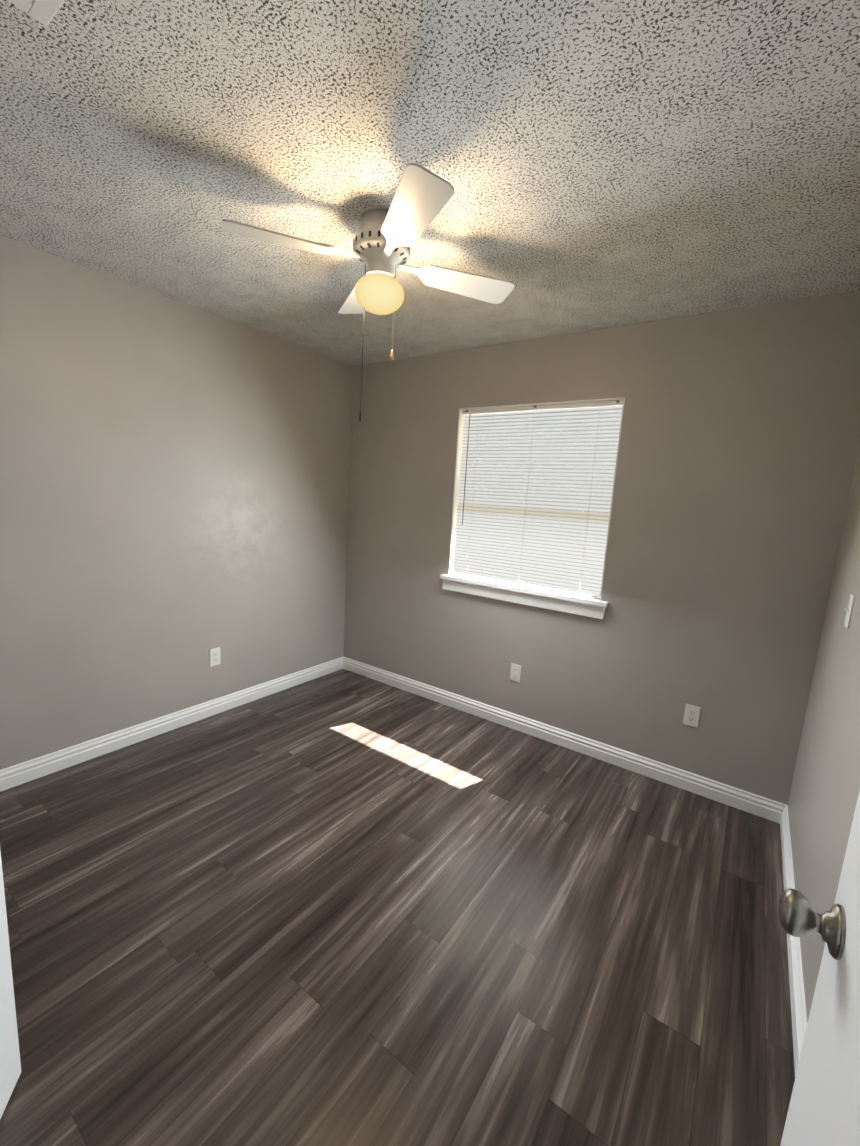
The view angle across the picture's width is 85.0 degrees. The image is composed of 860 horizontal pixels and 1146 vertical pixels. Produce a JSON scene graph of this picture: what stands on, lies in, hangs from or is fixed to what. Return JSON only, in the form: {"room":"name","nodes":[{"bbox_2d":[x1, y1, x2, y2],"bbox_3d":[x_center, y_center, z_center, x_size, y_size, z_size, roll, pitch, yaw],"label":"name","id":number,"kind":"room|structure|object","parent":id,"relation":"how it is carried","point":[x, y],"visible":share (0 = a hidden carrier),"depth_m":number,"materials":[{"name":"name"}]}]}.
{"room":"empty bedroom","nodes":[
{"label":"empty bedroom","id":0,"kind":"room"},
{"bbox_2d":[0,235,352,769],"bbox_3d":[-1.804,-0.224,2.313,0.120,2.440,4.020,10,11,34],"label":"wall","id":1,"kind":"structure","parent":0,"point":[174,485],"depth_m":2.57,"materials":[{"name":"paint"}]},
{"bbox_2d":[0,656,343,791],"bbox_3d":[-1.554,0.895,2.833,0.016,0.100,2.820,10,11,34],"label":"baseboard","id":2,"kind":"structure","parent":1,"relation":"attached to","point":[42,766],"depth_m":2.71,"materials":[{"name":"white wood"}]},
{"bbox_2d":[210,647,219,666],"bbox_3d":[-1.377,0.538,3.010,0.007,0.115,0.070,10,11,34],"label":"electrical outlet","id":3,"kind":"object","parent":1,"relation":"attached to","point":[214,656],"visible":1,"depth_m":3.01,"materials":[{"name":"white plastic"}]},
{"bbox_2d":[0,669,794,1145],"bbox_3d":[-0.626,1.253,1.579,3.277,0.100,4.140,10,11,34],"label":"floor","id":4,"kind":"structure","parent":0,"point":[342,907],"depth_m":1.57,"materials":[{"name":"plastic"}]},
{"bbox_2d":[0,0,859,365],"bbox_3d":[-0.474,-1.251,1.179,3.277,0.100,4.140,10,11,34],"label":"ceiling","id":5,"kind":"structure","parent":0,"point":[598,164],"depth_m":1.33,"materials":[{"name":"white paint"}]},
{"bbox_2d":[8,0,64,26],"bbox_3d":[-0.757,-1.162,0.867,0.310,0.010,0.170,10,11,34],"label":"ceiling vent","id":6,"kind":"object","parent":5,"relation":"in","point":[43,12],"visible":1,"depth_m":0.98,"materials":[{"name":"white metal"}]},
{"bbox_2d":[222,163,513,421],"bbox_3d":[-0.191,-0.919,1.743,0.822,0.697,0.822,7,10,23],"label":"fan","id":7,"kind":"object","parent":5,"relation":"hanging from","point":[384,240],"visible":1,"depth_m":1.64,"materials":[{"name":"white plastic"}]},
{"bbox_2d":[343,290,859,804],"bbox_3d":[0.605,-0.190,3.013,3.037,2.440,0.120,10,11,34],"label":"wall","id":8,"kind":"structure","parent":0,"point":[739,446],"depth_m":2.50,"materials":[{"name":"paint"}]},
{"bbox_2d":[510,663,520,681],"bbox_3d":[0.558,0.651,3.066,0.070,0.115,0.007,10,11,34],"label":"electrical outlet","id":9,"kind":"object","parent":8,"relation":"attached to","point":[515,672],"visible":1,"depth_m":3.06,"materials":[{"name":"white plastic"}]},
{"bbox_2d":[440,574,608,618],"bbox_3d":[0.566,0.135,3.030,1.142,0.105,0.114,10,11,34],"label":"window sill","id":10,"kind":"structure","parent":8,"relation":"attached to","point":[592,607],"depth_m":2.95,"materials":[{"name":"white wood"}]},
{"bbox_2d":[448,397,624,600],"bbox_3d":[0.623,-0.459,2.966,1.052,1.153,0.116,10,11,34],"label":"window","id":11,"kind":"structure","parent":8,"relation":"in","point":[456,485],"depth_m":3.12,"materials":[{"name":"white"}]},
{"bbox_2d":[452,400,622,598],"bbox_3d":[0.609,-0.469,2.944,1.028,1.110,0.040,10,11,34],"label":"window blinds","id":12,"kind":"object","parent":11,"relation":"attached to","point":[565,551],"visible":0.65,"depth_m":2.91,"materials":[{"name":"white plastic"}]},
{"bbox_2d":[344,657,779,821],"bbox_3d":[0.496,0.970,3.142,3.037,0.100,0.016,10,11,34],"label":"baseboard","id":13,"kind":"structure","parent":8,"relation":"attached to","point":[763,807],"depth_m":2.82,"materials":[{"name":"white wood"}]},
{"bbox_2d":[683,704,700,727],"bbox_3d":[1.389,0.757,2.491,0.070,0.115,0.007,10,11,34],"label":"electrical outlet","id":14,"kind":"object","parent":8,"relation":"attached to","point":[691,714],"visible":1,"depth_m":2.49,"materials":[{"name":"white plastic"}]},
{"bbox_2d":[788,441,859,1022],"bbox_3d":[0.773,0.215,0.543,0.120,2.440,4.020,10,11,34],"label":"wall","id":15,"kind":"structure","parent":0,"point":[824,793],"depth_m":1.62,"materials":[{"name":"paint"}]},
{"bbox_2d":[776,803,806,1076],"bbox_3d":[0.912,1.315,1.138,0.016,0.100,2.820,10,11,34],"label":"baseboard","id":16,"kind":"structure","parent":15,"relation":"attached to","point":[797,995],"depth_m":1.51,"materials":[{"name":"white wood"}]},
{"bbox_2d":[844,594,854,628],"bbox_3d":[1.456,0.132,1.637,0.016,0.115,0.070,10,11,34],"label":"light switch","id":17,"kind":"object","parent":15,"relation":"attached to","point":[849,609],"visible":0.98,"depth_m":1.62,"materials":[{"name":"white plastic"}]},
{"bbox_3d":[-1.096,0.091,0.607,3.037,2.440,0.120,10,11,34],"label":"wall","id":18,"kind":"structure","parent":0,"visible":0},
{"bbox_2d":[778,790,859,1145],"bbox_3d":[0.335,0.434,0.279,0.165,2.018,0.918,10,11,34],"label":"door","id":19,"kind":"structure","parent":18,"relation":"in","point":[824,1108],"depth_m":0.60,"materials":[{"name":"white paint"}]},
{"bbox_3d":[-1.059,0.253,0.609,0.730,2.125,0.136,10,11,34],"label":"door frame","id":20,"kind":"structure","parent":0,"visible":0},
{"bbox_2d":[0,850,20,1118],"bbox_3d":[-0.914,0.284,0.744,0.111,2.018,0.548,0,10,-18],"label":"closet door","id":21,"kind":"structure","parent":20,"relation":"attached to","point":[10,1067],"depth_m":1.09,"materials":[{"name":"white paint"}]}
]}

